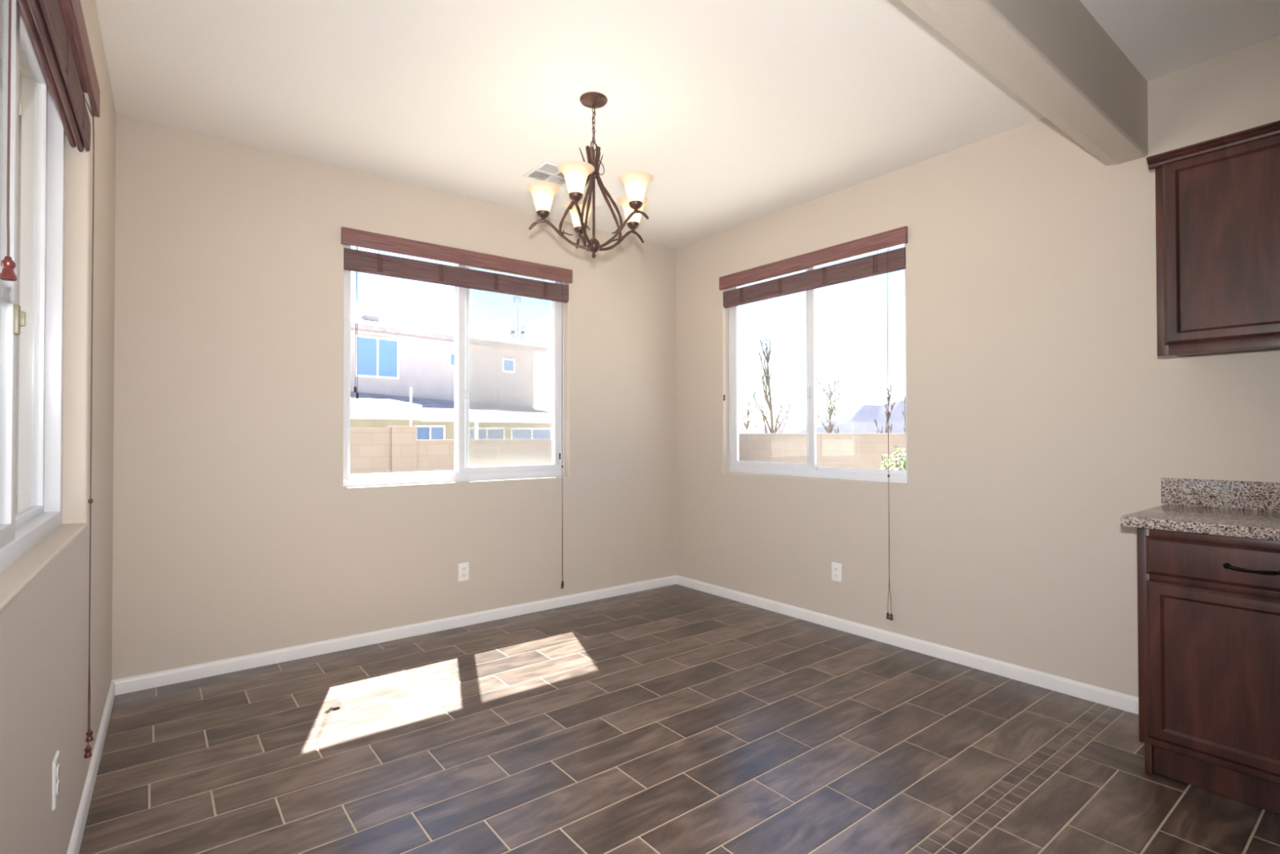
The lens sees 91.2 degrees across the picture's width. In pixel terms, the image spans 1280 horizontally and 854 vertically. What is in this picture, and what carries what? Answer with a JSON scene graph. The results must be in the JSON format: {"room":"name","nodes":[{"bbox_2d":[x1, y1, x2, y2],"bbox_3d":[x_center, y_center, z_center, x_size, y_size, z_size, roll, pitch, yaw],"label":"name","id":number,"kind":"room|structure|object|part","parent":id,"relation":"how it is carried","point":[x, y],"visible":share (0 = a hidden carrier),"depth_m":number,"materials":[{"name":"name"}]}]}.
{"room":"dining room","nodes":[
{"label":"dining room","id":0,"kind":"room"},
{"bbox_2d":[15,115,21,514],"bbox_3d":[-4.315,-0.073,2.337,3.100,3.350,0.200,0,-1,-38],"label":"wall","id":1,"kind":"structure","parent":0,"point":[20,116],"depth_m":3.15,"materials":[{"name":"grey paint"}]},
{"bbox_2d":[0,0,115,853],"bbox_3d":[-0.164,-0.154,-0.311,0.171,2.840,8.000,0,-1,-37],"label":"wall","id":2,"kind":"structure","parent":0,"point":[44,593],"depth_m":2.02,"materials":[{"name":"beige paint"}]},
{"bbox_2d":[0,0,65,573],"bbox_3d":[-1.481,-0.425,1.454,0.083,1.483,1.508,0,-1,-37],"label":"window","id":3,"kind":"structure","parent":2,"relation":"in","point":[20,532],"depth_m":1.98,"materials":[{"name":"white plastic"}]},
{"bbox_3d":[-1.272,-0.433,1.187,0.026,1.397,0.765,0,-1,-37],"label":"sliding sash","id":4,"kind":"part","parent":3,"relation":"part of","materials":[{"name":"white plastic"}]},
{"bbox_3d":[-1.700,-0.427,1.711,0.026,1.397,0.759,0,-1,-37],"label":"fixed pane frame","id":5,"kind":"part","parent":3,"relation":"part of","materials":[{"name":"white plastic"}]},
{"bbox_3d":[-1.700,-0.427,1.711,0.004,1.361,0.719,0,-1,-37],"label":"glass","id":6,"kind":"part","parent":3,"relation":"part of","materials":[{"name":"white"}]},
{"bbox_2d":[0,0,99,758],"bbox_3d":[-1.417,-0.042,1.497,0.083,2.235,1.536,0,-1,-37],"label":"blind","id":7,"kind":"object","parent":3,"relation":"attached to","point":[57,28],"visible":1,"depth_m":1.71,"materials":[{"name":"brown wood"}]},
{"bbox_3d":[-1.027,-0.706,0.992,0.051,0.871,0.009,0,-1,-37],"label":"pull cord","id":8,"kind":"part","parent":7,"relation":"part of","materials":[{"name":"fabric"}]},
{"bbox_3d":[-1.429,-1.145,1.502,0.042,0.030,1.494,0,-1,-37],"label":"head rail","id":9,"kind":"part","parent":7,"relation":"part of","materials":[{"name":"brown wood"}]},
{"bbox_3d":[-1.844,-0.058,2.081,0.042,2.139,0.036,0,-1,-37],"label":"pull cord","id":10,"kind":"part","parent":7,"relation":"part of","materials":[{"name":"fabric"}]},
{"bbox_3d":[-1.831,-0.041,2.064,0.043,2.174,0.019,0,-1,-37],"label":"pull cord","id":11,"kind":"part","parent":7,"relation":"part of","materials":[{"name":"fabric"}]},
{"bbox_2d":[17,0,90,152],"bbox_3d":[-1.429,-0.988,1.500,0.052,0.121,1.496,0,-1,-37],"label":"shade","id":12,"kind":"object","parent":3,"relation":"attached to","point":[43,19],"depth_m":1.65,"materials":[{"name":"brown wood"}]},
{"bbox_2d":[52,750,59,810],"bbox_3d":[-1.429,0.864,1.537,0.008,0.115,0.070,0,-1,-37],"label":"wall outlet","id":13,"kind":"object","parent":2,"relation":"attached to","point":[55,763],"visible":1,"depth_m":1.51,"materials":[{"name":"white plastic"}]},
{"bbox_2d":[56,779,59,794],"bbox_3d":[-1.427,0.883,1.538,0.003,0.027,0.034,0,-1,-37],"label":"receptacle","id":14,"kind":"object","parent":13,"relation":"attached to","point":[57,780],"depth_m":1.53,"materials":[{"name":"grey plastic"}]},
{"bbox_2d":[57,764,59,777],"bbox_3d":[-1.427,0.844,1.538,0.003,0.027,0.034,0,-1,-37],"label":"receptacle","id":15,"kind":"object","parent":13,"relation":"attached to","point":[58,765],"depth_m":1.53,"materials":[{"name":"grey plastic"}]},
{"bbox_2d":[66,680,115,853],"bbox_3d":[-0.233,1.183,-0.076,0.018,0.070,7.486,0,-1,-37],"label":"baseboard","id":16,"kind":"structure","parent":2,"relation":"attached to","point":[77,835],"depth_m":2.12,"materials":[{"name":"white wood"}]},
{"bbox_2d":[111,113,676,679],"bbox_3d":[-1.261,-0.104,4.015,3.825,2.840,0.170,0,-1,-38],"label":"wall","id":17,"kind":"structure","parent":0,"point":[237,531],"depth_m":3.44,"materials":[{"name":"beige paint"}]},
{"bbox_2d":[111,574,676,695],"bbox_3d":[-1.085,1.231,4.019,3.527,0.070,0.014,0,-1,-38],"label":"baseboard","id":18,"kind":"structure","parent":17,"relation":"attached to","point":[159,678],"depth_m":3.60,"materials":[{"name":"white wood"}]},
{"bbox_2d":[342,244,564,487],"bbox_3d":[-1.160,-0.390,4.118,1.506,1.493,0.098,0,-1,-38],"label":"window","id":19,"kind":"structure","parent":17,"relation":"in","point":[508,348],"depth_m":4.32,"materials":[{"name":"white plastic"}]},
{"bbox_3d":[-1.435,-0.397,3.923,0.758,1.407,0.026,0,-1,-38],"label":"fixed pane frame","id":20,"kind":"part","parent":19,"relation":"part of","materials":[{"name":"white plastic"}]},
{"bbox_2d":[343,248,568,302],"bbox_3d":[-1.116,-0.960,4.067,1.494,0.121,0.052,0,-1,-38],"label":"shade","id":21,"kind":"object","parent":19,"relation":"attached to","point":[357,260],"depth_m":3.97,"materials":[{"name":"brown wood"}]},
{"bbox_2d":[341,226,572,588],"bbox_3d":[-1.107,0.001,4.046,1.534,2.265,0.089,0,-1,-38],"label":"blind","id":22,"kind":"object","parent":19,"relation":"attached to","point":[357,260],"visible":1,"depth_m":3.97,"materials":[{"name":"brown wood"}]},
{"bbox_3d":[-1.653,-0.673,3.663,0.031,0.873,0.007,-1,-1,39],"label":"pull cord","id":23,"kind":"part","parent":22,"relation":"part of","materials":[{"name":"fabric"}]},
{"bbox_3d":[-1.651,-0.655,3.664,0.007,0.908,0.031,0,-1,-25],"label":"pull cord","id":24,"kind":"part","parent":22,"relation":"part of","materials":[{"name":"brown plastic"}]},
{"bbox_3d":[-0.565,-0.001,4.454,0.005,2.204,0.058,0,-1,-35],"label":"pull cord","id":25,"kind":"part","parent":22,"relation":"part of","materials":[{"name":"fabric"}]},
{"bbox_3d":[-0.564,-0.008,4.455,0.007,2.189,0.058,0,-1,-38],"label":"pull cord","id":26,"kind":"part","parent":22,"relation":"part of","materials":[{"name":"fabric"}]},
{"bbox_3d":[-0.924,-0.393,4.359,0.752,1.395,0.010,0,-1,-38],"label":"screen frame","id":27,"kind":"part","parent":19,"relation":"part of","materials":[{"name":"white plastic"}]},
{"bbox_3d":[-0.884,-0.394,4.314,0.764,1.407,0.026,0,-1,-38],"label":"sliding sash","id":28,"kind":"part","parent":19,"relation":"part of","materials":[{"name":"white plastic"}]},
{"bbox_2d":[457,562,469,582],"bbox_3d":[-1.122,0.924,3.997,0.070,0.115,0.008,0,-1,-38],"label":"wall outlet","id":29,"kind":"object","parent":17,"relation":"attached to","point":[463,568],"visible":1,"depth_m":3.99,"materials":[{"name":"white plastic"}]},
{"bbox_2d":[0,0,1279,248],"bbox_3d":[1.074,-1.572,0.990,4.500,0.120,8.100,0,-1,-38],"label":"ceiling","id":30,"kind":"structure","parent":0,"point":[739,113],"depth_m":2.73,"materials":[{"name":"white paint"}]},
{"bbox_2d":[522,160,566,187],"bbox_3d":[-0.504,-1.475,3.673,0.270,0.006,0.270,0,-1,-38],"label":"ceiling vent","id":31,"kind":"object","parent":30,"relation":"in","point":[548,171],"visible":0.68,"depth_m":3.67,"materials":[{"name":"grey metal"}]},
{"bbox_2d":[525,92,653,258],"bbox_3d":[-0.195,-1.126,2.860,0.571,0.724,0.590,0,-1,-38],"label":"chandelier","id":32,"kind":"object","parent":30,"relation":"hanging from","point":[577,174],"visible":1,"depth_m":2.81,"materials":[{"name":"brown metal"}]},
{"bbox_3d":[-0.438,-1.022,2.833,0.156,0.112,0.156,0,-1,-38],"label":"lamp shade","id":33,"kind":"part","parent":32,"relation":"part of","materials":[{"name":"white glass"}]},
{"bbox_3d":[-0.365,-0.871,2.832,0.277,0.135,0.026,0,-1,-2],"label":"arm","id":34,"kind":"part","parent":32,"relation":"part of","materials":[{"name":"brown metal"}]},
{"bbox_3d":[-0.293,-1.069,2.840,0.149,0.408,0.019,0,-1,-4],"label":"stem","id":35,"kind":"part","parent":32,"relation":"part of","materials":[{"name":"brown metal"}]},
{"bbox_3d":[-0.268,-1.025,2.625,0.156,0.112,0.156,0,-1,-38],"label":"lamp shade","id":36,"kind":"part","parent":32,"relation":"part of","materials":[{"name":"white glass"}]},
{"bbox_3d":[-0.292,-1.020,3.058,0.156,0.112,0.156,0,-1,-38],"label":"lamp shade","id":37,"kind":"part","parent":32,"relation":"part of","materials":[{"name":"white glass"}]},
{"bbox_3d":[-0.247,-0.873,2.692,0.026,0.135,0.277,0,-1,16],"label":"arm","id":38,"kind":"part","parent":32,"relation":"part of","materials":[{"name":"brown metal"}]},
{"bbox_3d":[-0.268,-0.869,2.988,0.026,0.135,0.277,0,-1,-20],"label":"arm","id":39,"kind":"part","parent":32,"relation":"part of","materials":[{"name":"brown metal"}]},
{"bbox_3d":[-0.230,-1.062,2.765,0.019,0.392,0.149,0,-1,14],"label":"stem","id":40,"kind":"part","parent":32,"relation":"part of","materials":[{"name":"brown metal"}]},
{"bbox_3d":[-0.241,-1.065,2.922,0.019,0.400,0.149,0,-1,-22],"label":"stem","id":41,"kind":"part","parent":32,"relation":"part of","materials":[{"name":"brown metal"}]},
{"bbox_3d":[-0.210,-1.038,2.846,0.013,0.438,0.013,0,-1,-38],"label":"rod","id":42,"kind":"part","parent":32,"relation":"part of","materials":[{"name":"brown metal"}]},
{"bbox_3d":[-0.192,-1.303,2.857,0.058,0.314,0.025,0,-1,-24],"label":"power cord","id":43,"kind":"part","parent":32,"relation":"part of","materials":[{"name":"brown metal"}]},
{"bbox_3d":[-0.145,-1.060,2.897,0.149,0.390,0.019,0,-1,-38],"label":"stem","id":44,"kind":"part","parent":32,"relation":"part of","materials":[{"name":"brown metal"}]},
{"bbox_3d":[-0.140,-1.065,2.802,0.149,0.399,0.019,0,-1,32],"label":"stem","id":45,"kind":"part","parent":32,"relation":"part of","materials":[{"name":"brown metal"}]},
{"bbox_3d":[-0.090,-0.870,2.944,0.277,0.135,0.026,0,-1,-38],"label":"arm","id":46,"kind":"part","parent":32,"relation":"part of","materials":[{"name":"brown metal"}]},
{"bbox_3d":[-0.077,-0.872,2.761,0.277,0.135,0.026,-1,-1,34],"label":"arm","id":47,"kind":"part","parent":32,"relation":"part of","materials":[{"name":"brown metal"}]},
{"bbox_3d":[-0.033,-1.021,2.989,0.156,0.112,0.156,0,-1,-38],"label":"lamp shade","id":48,"kind":"part","parent":32,"relation":"part of","materials":[{"name":"white glass"}]},
{"bbox_3d":[-0.018,-1.024,2.721,0.156,0.112,0.156,0,-1,-38],"label":"lamp shade","id":49,"kind":"part","parent":32,"relation":"part of","materials":[{"name":"white glass"}]},
{"bbox_2d":[898,0,1148,165],"bbox_3d":[0.675,-1.353,1.617,3.750,0.343,0.153,0,-1,-38],"label":"ceiling beam","id":50,"kind":"structure","parent":30,"relation":"attached to","point":[1055,55],"depth_m":2.16,"materials":[{"name":"beige paint"}]},
{"bbox_2d":[78,583,1279,853],"bbox_3d":[1.100,1.258,0.988,4.070,0.060,7.720,0,-1,-38],"label":"floor","id":51,"kind":"structure","parent":0,"point":[676,718],"depth_m":2.38,"materials":[{"name":"brown tile"}]},
{"bbox_2d":[1137,527,1279,813],"bbox_3d":[2.188,0.797,2.175,0.652,0.882,0.612,0,-1,-38],"label":"base cabinet","id":52,"kind":"object","parent":51,"relation":"on","point":[1209,605],"visible":0.96,"depth_m":2.09,"materials":[{"name":"brown wood"}]},
{"bbox_2d":[1120,477,1279,540],"bbox_3d":[2.182,0.283,2.204,0.635,0.146,0.680,0,-1,-38],"label":"countertop","id":53,"kind":"structure","parent":52,"relation":"on","point":[1238,508],"depth_m":2.39,"materials":[{"name":"stone"}]},
{"bbox_3d":[1.965,0.450,2.004,0.019,0.133,0.556,0,-1,-38],"label":"drawer","id":54,"kind":"part","parent":52,"relation":"part of","materials":[{"name":"brown wood"}]},
{"bbox_3d":[1.965,0.817,2.000,0.019,0.553,0.556,0,-1,-38],"label":"door","id":55,"kind":"part","parent":52,"relation":"part of","materials":[{"name":"brown wood"}]},
{"bbox_3d":[1.944,0.452,1.988,0.034,0.020,0.148,0,-1,-38],"label":"handle","id":56,"kind":"part","parent":52,"relation":"part of","materials":[{"name":"black metal"}]},
{"bbox_2d":[675,35,1279,697],"bbox_3d":[2.779,-0.132,2.100,0.170,2.840,8.170,0,-1,-38],"label":"wall","id":57,"kind":"structure","parent":0,"point":[1044,411],"depth_m":3.15,"materials":[{"name":"beige paint"}]},
{"bbox_2d":[728,243,906,483],"bbox_3d":[1.142,-0.401,4.204,0.083,1.478,1.453,0,-1,-38],"label":"window","id":58,"kind":"structure","parent":57,"relation":"in","point":[810,469],"depth_m":4.21,"materials":[{"name":"white plastic"}]},
{"bbox_3d":[0.934,-0.402,4.455,0.026,1.392,0.738,0,-1,-38],"label":"sliding sash","id":59,"kind":"part","parent":58,"relation":"part of","materials":[{"name":"white plastic"}]},
{"bbox_2d":[719,226,907,620],"bbox_3d":[1.078,-0.008,4.148,0.090,2.252,1.481,0,-1,-38],"label":"blind","id":60,"kind":"object","parent":58,"relation":"attached to","point":[892,260],"visible":0.98,"depth_m":4.00,"materials":[{"name":"brown wood"}]},
{"bbox_3d":[1.456,-0.021,3.652,0.058,2.189,0.014,0,-1,-38],"label":"pull cord","id":61,"kind":"part","parent":60,"relation":"part of","materials":[{"name":"fabric"}]},
{"bbox_3d":[1.462,-0.020,3.645,0.058,2.191,0.016,0,-1,-38],"label":"pull cord","id":62,"kind":"part","parent":60,"relation":"part of","materials":[{"name":"fabric"}]},
{"bbox_2d":[723,246,906,308],"bbox_3d":[1.090,-0.962,4.169,0.052,0.121,1.441,0,-1,-38],"label":"shade","id":63,"kind":"object","parent":58,"relation":"attached to","point":[878,264],"depth_m":4.04,"materials":[{"name":"brown wood"}]},
{"bbox_3d":[1.360,-0.409,3.964,0.026,1.392,0.732,0,-1,-38],"label":"fixed pane frame","id":64,"kind":"part","parent":58,"relation":"part of","materials":[{"name":"white plastic"}]},
{"bbox_2d":[831,561,841,582],"bbox_3d":[1.228,0.908,3.923,0.008,0.115,0.070,0,-1,-38],"label":"wall outlet","id":65,"kind":"object","parent":57,"relation":"attached to","point":[836,567],"visible":1,"depth_m":3.92,"materials":[{"name":"white plastic"}]},
{"bbox_2d":[676,575,1138,714],"bbox_3d":[1.276,1.225,3.855,0.014,0.070,3.158,0,-1,-38],"label":"baseboard","id":66,"kind":"structure","parent":57,"relation":"attached to","point":[1117,700],"depth_m":3.39,"materials":[{"name":"white wood"}]},
{"bbox_2d":[1146,120,1279,356],"bbox_3d":[2.297,-0.661,2.288,0.358,0.770,0.630,0,-1,-38],"label":"upper cabinet","id":67,"kind":"object","parent":57,"relation":"attached to","point":[1218,199],"visible":1,"depth_m":2.29,"materials":[{"name":"brown wood"}]},
{"bbox_3d":[2.297,-1.027,2.292,0.358,0.039,0.630,0,-1,-38],"label":"crown molding","id":68,"kind":"part","parent":67,"relation":"part of","materials":[{"name":"brown wood"}]},
{"bbox_2d":[1160,477,1279,511],"bbox_3d":[2.423,0.267,2.394,0.020,0.110,0.680,0,-1,-38],"label":"backsplash","id":69,"kind":"structure","parent":57,"relation":"attached to","point":[1243,495],"depth_m":2.50,"materials":[{"name":"stone"}]},
{"label":"outside","id":70,"kind":"structure","parent":0,"visible":0},
{"label":"ground","id":71,"kind":"structure","parent":70,"visible":0},
{"bbox_2d":[350,426,454,474],"bbox_3d":[-4.478,0.837,10.396,17.000,1.714,0.300,0,-1,-38],"label":"wall","id":72,"kind":"structure","parent":71,"relation":"on","point":[370,447],"depth_m":10.53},
{"bbox_2d":[350,301,454,400],"bbox_3d":[-12.023,-1.182,24.768,9.820,7.800,13.400,-1,-1,42],"label":"house","id":73,"kind":"structure","parent":71,"relation":"on","point":[398,350],"depth_m":22.33,"materials":[{"name":"paint"}]},
{"bbox_2d":[360,315,378,321],"bbox_3d":[-9.420,-3.775,21.883,0.300,0.170,0.500,-1,-1,42],"label":"roof vent","id":74,"kind":"object","parent":73,"relation":"attached to","point":[368,317],"depth_m":21.74,"materials":[{"name":"metal"}]},
{"bbox_3d":[-8.980,-2.375,21.435,0.010,1.260,1.390,-1,-1,42],"label":"pane","id":75,"kind":"part","parent":73,"relation":"part of","materials":[{"name":"blue glass"}]},
{"bbox_3d":[-6.977,-2.528,23.637,0.010,0.410,0.380,-1,-1,42],"label":"pane","id":76,"kind":"part","parent":73,"relation":"part of","materials":[{"name":"blue glass"}]},
{"bbox_2d":[350,386,454,439],"bbox_3d":[-7.019,0.633,20.196,4.525,4.050,12.600,-1,-1,42],"label":"house","id":77,"kind":"structure","parent":71,"relation":"on","point":[434,419],"depth_m":18.80,"materials":[{"name":"beige paint"}]},
{"bbox_3d":[-6.746,0.207,20.141,0.010,0.400,0.920,-1,-1,42],"label":"pane","id":78,"kind":"part","parent":77,"relation":"part of","materials":[{"name":"blue glass"}]},
{"bbox_2d":[740,400,757,433],"bbox_3d":[3.316,0.480,19.367,0.650,2.604,0.720,0,-1,17],"label":"bare shrub","id":79,"kind":"object","parent":71,"relation":"on","point":[747,424],"visible":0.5,"depth_m":19.41,"materials":[{"name":"brown plant"}]},
{"bbox_2d":[752,337,790,433],"bbox_3d":[3.980,-0.468,18.876,1.130,4.488,0.924,0,-1,-14],"label":"bare tree","id":80,"kind":"object","parent":71,"relation":"on","point":[772,430],"visible":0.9,"depth_m":18.60,"materials":[{"name":"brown plant"}]},
{"bbox_2d":[738,400,905,433],"bbox_3d":[76.173,-3.733,174.919,117.379,14.400,107.291,0,-1,-38],"label":"mountains","id":81,"kind":"structure","parent":71,"relation":"on","point":[857,419],"depth_m":152.00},
{"bbox_2d":[738,432,906,470],"bbox_3d":[6.918,0.878,9.802,0.200,1.580,15.220,0,-1,-38],"label":"wall","id":82,"kind":"structure","parent":71,"relation":"on","point":[855,451],"depth_m":13.31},
{"bbox_2d":[816,377,840,433],"bbox_3d":[5.049,0.184,16.857,0.770,3.136,0.927,0,-1,-38],"label":"bare shrub","id":83,"kind":"object","parent":71,"relation":"on","point":[830,412],"visible":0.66,"depth_m":16.84,"materials":[{"name":"brown plant"}]},
{"bbox_2d":[874,382,896,433],"bbox_3d":[6.230,0.306,16.013,0.551,2.867,0.526,0,-1,-38],"label":"bare shrub","id":84,"kind":"object","parent":71,"relation":"on","point":[887,413],"visible":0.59,"depth_m":16.00,"materials":[{"name":"brown plant"}]},
{"bbox_2d":[873,445,906,471],"bbox_3d":[3.676,0.967,8.913,0.748,1.395,0.760,0,-1,-38],"label":"leafy shrub","id":85,"kind":"object","parent":71,"relation":"on","point":[885,460],"visible":0.13,"depth_m":8.91,"materials":[{"name":"green plant"}]},
{"bbox_2d":[902,395,906,432],"bbox_3d":[6.352,0.494,15.130,0.437,2.470,0.354,0,-1,14],"label":"bare shrub","id":86,"kind":"object","parent":71,"relation":"on","point":[904,396],"visible":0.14,"depth_m":15.06,"materials":[{"name":"brown plant"}]}
]}

